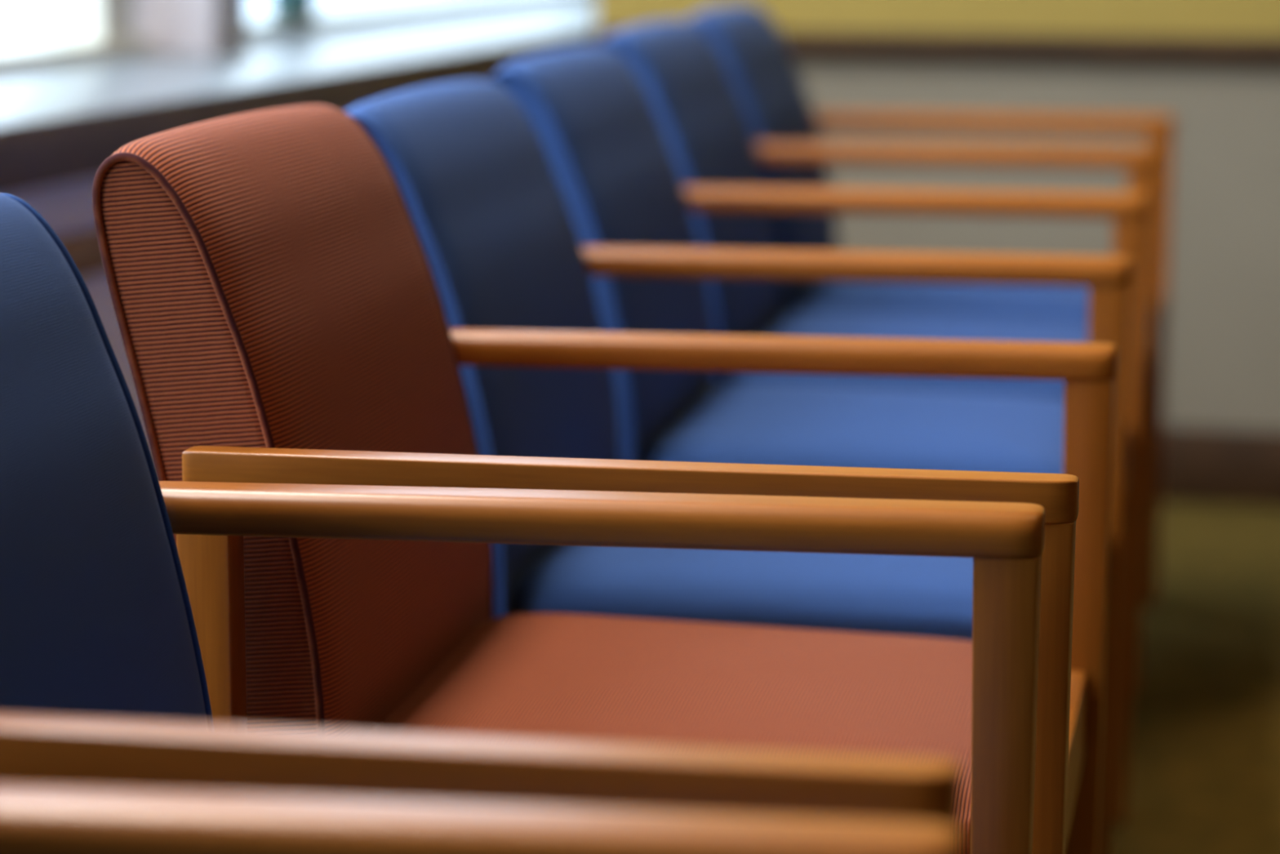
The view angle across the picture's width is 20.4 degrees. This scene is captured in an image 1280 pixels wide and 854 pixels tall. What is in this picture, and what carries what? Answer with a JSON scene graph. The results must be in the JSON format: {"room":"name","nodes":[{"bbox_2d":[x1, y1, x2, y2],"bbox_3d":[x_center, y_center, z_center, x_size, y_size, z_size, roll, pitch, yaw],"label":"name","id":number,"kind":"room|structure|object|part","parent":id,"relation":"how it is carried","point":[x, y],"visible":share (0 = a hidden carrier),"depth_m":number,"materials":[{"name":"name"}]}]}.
{"room":"waiting room","nodes":[
{"label":"waiting room","id":0,"kind":"room"},
{"bbox_2d":[11,177,152,458],"bbox_3d":[-1.219,0.208,2.973,0.550,0.647,11.900,3,10,16],"label":"wall","id":1,"kind":"structure","parent":0,"point":[67,207],"depth_m":3.98,"materials":[{"name":"white paint"}]},
{"bbox_2d":[58,228,104,277],"bbox_3d":[-1.348,0.210,1.482,0.018,0.049,9.000,3,10,16],"label":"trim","id":2,"kind":"structure","parent":1,"relation":"attached to","point":[82,246],"depth_m":3.96,"materials":[{"name":"brown wood"}]},
{"bbox_2d":[39,0,248,54],"bbox_3d":[-0.715,-1.693,4.948,0.270,2.330,0.130,3,10,16],"label":"trim","id":3,"kind":"structure","parent":1,"relation":"attached to","point":[210,27],"depth_m":5.05,"materials":[{"name":"white paint"}]},
{"bbox_2d":[0,0,595,194],"bbox_3d":[-1.200,-0.149,2.925,0.580,0.073,11.830,3,10,16],"label":"windowsill","id":4,"kind":"structure","parent":1,"relation":"on","point":[59,125],"depth_m":4.61,"materials":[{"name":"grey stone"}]},
{"bbox_2d":[595,0,1279,431],"bbox_3d":[3.145,-1.417,4.714,6.660,3.300,0.120,3,10,16],"label":"wall","id":5,"kind":"structure","parent":0,"point":[1222,365],"depth_m":5.52,"materials":[{"name":"beige paint"}]},
{"bbox_2d":[591,27,1279,64],"bbox_3d":[3.125,-0.472,4.796,6.660,0.040,0.026,3,10,16],"label":"trim","id":6,"kind":"structure","parent":5,"relation":"attached to","point":[942,46],"depth_m":5.50,"materials":[{"name":"brown wood"}]},
{"bbox_2d":[1160,426,1279,506],"bbox_3d":[3.126,0.164,4.903,6.660,0.118,0.017,3,10,16],"label":"baseboard","id":7,"kind":"structure","parent":5,"relation":"attached to","point":[1204,465],"depth_m":5.53,"materials":[{"name":"brown wood"}]},
{"bbox_2d":[1110,501,1279,853],"bbox_3d":[1.976,0.733,2.124,7.300,0.120,11.900,3,10,16],"label":"floor","id":8,"kind":"structure","parent":0,"point":[1204,757],"depth_m":4.29,"materials":[{"name":"green carpet"}]},
{"bbox_2d":[0,784,960,853],"bbox_3d":[-0.224,0.419,1.078,0.589,0.835,0.583,2,9,10],"label":"armchair","id":9,"kind":"object","parent":8,"relation":"on","point":[34,820],"visible":1,"depth_m":1.28,"materials":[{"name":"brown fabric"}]},
{"bbox_2d":[0,192,1044,853],"bbox_3d":[-0.122,0.317,1.706,0.589,0.835,0.577,2,9,10],"label":"armchair","id":10,"kind":"object","parent":8,"relation":"on","point":[103,681],"visible":0.91,"depth_m":1.80,"materials":[{"name":"blue fabric"}]},
{"bbox_3d":[-0.338,0.112,1.708,0.153,0.431,0.469,2,9,10],"label":"backrest","id":11,"kind":"part","parent":10,"relation":"part of","materials":[{"name":"blue fabric"}]},
{"bbox_3d":[-0.133,0.133,1.405,0.519,0.025,0.038,2,9,11],"label":"armrest","id":12,"kind":"part","parent":10,"relation":"part of","materials":[{"name":"brown wood"}]},
{"bbox_3d":[-0.042,0.049,1.922,0.519,0.025,0.038,1,9,9],"label":"armrest","id":13,"kind":"part","parent":10,"relation":"part of","materials":[{"name":"brown wood"}]},
{"bbox_3d":[0.195,0.378,1.938,0.034,0.630,0.033,2,9,10],"label":"leg","id":14,"kind":"part","parent":10,"relation":"part of","materials":[{"name":"brown wood"}]},
{"bbox_2d":[92,104,1117,853],"bbox_3d":[0.000,0.216,2.332,0.589,0.835,0.581,2,9,10],"label":"armchair","id":15,"kind":"object","parent":8,"relation":"on","point":[279,310],"visible":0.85,"depth_m":2.21,"materials":[{"name":"fabric"}]},
{"bbox_3d":[-0.254,0.052,2.107,0.130,0.421,0.002,2,9,10],"label":"panel","id":16,"kind":"part","parent":15,"relation":"part of","materials":[{"name":"red fabric"}]},
{"bbox_3d":[-0.267,0.346,2.130,0.062,0.630,0.033,2,9,10],"label":"leg","id":17,"kind":"part","parent":15,"relation":"part of","materials":[{"name":"brown wood"}]},
{"bbox_3d":[-0.214,0.010,2.338,0.153,0.431,0.469,2,9,10],"label":"backrest","id":18,"kind":"part","parent":15,"relation":"part of","materials":[{"name":"fabric"}]},
{"bbox_3d":[-0.010,0.032,2.029,0.519,0.025,0.038,2,9,11],"label":"armrest","id":19,"kind":"part","parent":15,"relation":"part of","materials":[{"name":"brown wood"}]},
{"bbox_3d":[0.049,0.195,2.321,0.422,0.077,0.457,2,9,10],"label":"seat","id":20,"kind":"part","parent":15,"relation":"part of","materials":[{"name":"fabric"}]},
{"bbox_3d":[0.082,-0.053,2.554,0.518,0.024,0.037,2,9,10],"label":"armrest","id":21,"kind":"part","parent":15,"relation":"part of","materials":[{"name":"brown wood"}]},
{"bbox_3d":[0.226,0.361,2.037,0.034,0.630,0.033,2,9,10],"label":"leg","id":22,"kind":"part","parent":15,"relation":"part of","materials":[{"name":"brown wood"}]},
{"bbox_3d":[0.268,0.244,2.290,0.014,0.063,0.511,2,9,10],"label":"seat rail","id":23,"kind":"part","parent":15,"relation":"part of","materials":[{"name":"brown wood"}]},
{"bbox_3d":[0.318,0.276,2.566,0.034,0.630,0.033,2,9,10],"label":"leg","id":24,"kind":"part","parent":15,"relation":"part of","materials":[{"name":"brown wood"}]},
{"bbox_2d":[344,79,1132,853],"bbox_3d":[0.088,0.135,2.888,0.589,0.817,0.558,2,9,10],"label":"armchair","id":25,"kind":"object","parent":8,"relation":"on","point":[484,198],"visible":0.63,"depth_m":2.76,"materials":[{"name":"blue fabric"}]},
{"bbox_3d":[-0.167,-0.029,2.663,0.130,0.403,0.002,2,9,10],"label":"panel","id":26,"kind":"part","parent":25,"relation":"part of","materials":[{"name":"blue fabric"}]},
{"bbox_3d":[-0.127,-0.071,2.893,0.153,0.413,0.469,2,9,10],"label":"backrest","id":27,"kind":"part","parent":25,"relation":"part of","materials":[{"name":"blue fabric"}]},
{"bbox_3d":[0.136,0.106,2.870,0.422,0.077,0.457,2,9,10],"label":"seat","id":28,"kind":"part","parent":25,"relation":"part of","materials":[{"name":"blue fabric"}]},
{"bbox_3d":[0.167,-0.141,3.097,0.518,0.024,0.037,2,9,10],"label":"armrest","id":29,"kind":"part","parent":25,"relation":"part of","materials":[{"name":"brown wood"}]},
{"bbox_3d":[0.404,0.188,3.108,0.034,0.630,0.033,2,9,10],"label":"leg","id":30,"kind":"part","parent":25,"relation":"part of","materials":[{"name":"brown wood"}]},
{"bbox_2d":[490,45,1149,824],"bbox_3d":[0.181,0.047,3.441,0.589,0.815,0.582,2,9,10],"label":"armchair","id":31,"kind":"object","parent":8,"relation":"on","point":[597,127],"visible":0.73,"depth_m":3.39,"materials":[{"name":"blue fabric"}]},
{"bbox_3d":[-0.071,-0.119,3.228,0.130,0.401,0.002,2,9,10],"label":"panel","id":32,"kind":"part","parent":31,"relation":"part of","materials":[{"name":"blue fabric"}]},
{"bbox_3d":[-0.031,-0.161,3.458,0.153,0.411,0.469,2,9,10],"label":"backrest","id":33,"kind":"part","parent":31,"relation":"part of","materials":[{"name":"blue fabric"}]},
{"bbox_3d":[0.231,0.015,3.431,0.422,0.077,0.457,2,9,10],"label":"seat","id":34,"kind":"part","parent":31,"relation":"part of","materials":[{"name":"blue fabric"}]},
{"bbox_3d":[0.263,-0.232,3.661,0.518,0.024,0.037,2,9,10],"label":"armrest","id":35,"kind":"part","parent":31,"relation":"part of","materials":[{"name":"brown wood"}]},
{"bbox_3d":[0.446,0.068,3.380,0.014,0.063,0.546,2,9,10],"label":"seat rail","id":36,"kind":"part","parent":31,"relation":"part of","materials":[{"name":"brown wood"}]},
{"bbox_3d":[0.500,0.097,3.673,0.034,0.630,0.033,2,9,10],"label":"leg","id":37,"kind":"part","parent":31,"relation":"part of","materials":[{"name":"brown wood"}]},
{"bbox_2d":[600,19,1158,696],"bbox_3d":[0.273,-0.045,4.006,0.589,0.815,0.582,2,9,10],"label":"armchair","id":38,"kind":"object","parent":8,"relation":"on","point":[687,84],"visible":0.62,"depth_m":4.02,"materials":[{"name":"blue fabric"}]},
{"bbox_3d":[0.021,-0.211,3.793,0.130,0.401,0.002,2,9,10],"label":"panel","id":39,"kind":"part","parent":38,"relation":"part of","materials":[{"name":"blue fabric"}]},
{"bbox_3d":[0.061,-0.252,4.023,0.153,0.411,0.469,2,9,10],"label":"backrest","id":40,"kind":"part","parent":38,"relation":"part of","materials":[{"name":"blue fabric"}]},
{"bbox_3d":[0.323,-0.076,3.997,0.422,0.077,0.457,2,9,10],"label":"seat","id":41,"kind":"part","parent":38,"relation":"part of","materials":[{"name":"blue fabric"}]},
{"bbox_3d":[0.355,-0.324,4.227,0.518,0.024,0.037,2,9,10],"label":"armrest","id":42,"kind":"part","parent":38,"relation":"part of","materials":[{"name":"brown wood"}]},
{"bbox_3d":[0.591,0.006,4.239,0.034,0.630,0.033,2,9,10],"label":"leg","id":43,"kind":"part","parent":38,"relation":"part of","materials":[{"name":"brown wood"}]},
{"bbox_2d":[687,4,1175,607],"bbox_3d":[0.374,-0.129,4.540,0.589,0.811,0.521,2,9,10],"label":"armchair","id":44,"kind":"object","parent":8,"relation":"on","point":[757,58],"visible":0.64,"depth_m":4.49,"materials":[{"name":"blue fabric"}]},
{"bbox_3d":[0.116,-0.290,4.298,0.130,0.397,0.002,2,9,10],"label":"panel","id":45,"kind":"part","parent":44,"relation":"part of","materials":[{"name":"blue fabric"}]},
{"bbox_3d":[0.156,-0.332,4.528,0.153,0.407,0.469,2,9,10],"label":"backrest","id":46,"kind":"part","parent":44,"relation":"part of","materials":[{"name":"blue fabric"}]},
{"bbox_3d":[0.419,-0.159,4.510,0.422,0.077,0.457,2,9,10],"label":"seat","id":47,"kind":"part","parent":44,"relation":"part of","materials":[{"name":"blue fabric"}]},
{"bbox_3d":[0.449,-0.404,4.727,0.519,0.025,0.038,1,9,9],"label":"armrest","id":48,"kind":"part","parent":44,"relation":"part of","materials":[{"name":"brown wood"}]},
{"bbox_3d":[0.638,-0.110,4.479,0.014,0.063,0.486,2,9,10],"label":"seat rail","id":49,"kind":"part","parent":44,"relation":"part of","materials":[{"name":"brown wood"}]},
{"bbox_3d":[0.687,-0.076,4.743,0.034,0.630,0.033,2,9,10],"label":"leg","id":50,"kind":"part","parent":44,"relation":"part of","materials":[{"name":"brown wood"}]},
{"bbox_3d":[-1.387,-2.615,2.565,0.200,0.250,11.900,3,10,16],"label":"wall","id":51,"kind":"structure","parent":0,"visible":0},
{"bbox_2d":[0,0,151,73],"bbox_3d":[-1.459,-1.286,2.427,0.095,2.330,5.190,3,10,16],"label":"window","id":52,"kind":"structure","parent":51,"relation":"in","point":[77,31],"depth_m":4.93,"materials":[{"name":"white glass"}]},
{"bbox_2d":[248,0,554,40],"bbox_3d":[-0.199,-1.976,6.697,0.120,2.330,3.560,3,10,16],"label":"window","id":53,"kind":"structure","parent":51,"relation":"in","point":[287,17],"depth_m":5.84,"materials":[{"name":"white glass"}]},
{"bbox_3d":[-0.532,-0.738,5.599,0.050,0.184,0.154,3,10,16],"label":"handle","id":54,"kind":"part","parent":53,"relation":"part of","materials":[{"name":"green metal"}]},
{"label":"outside","id":55,"kind":"structure","parent":0,"visible":0},
{"bbox_2d":[0,0,399,46],"bbox_3d":[-16.191,-1.901,20.235,37.650,0.100,90.000,3,10,16],"label":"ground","id":56,"kind":"structure","parent":55,"point":[20,20],"depth_m":29.08,"materials":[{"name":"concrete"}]}
]}

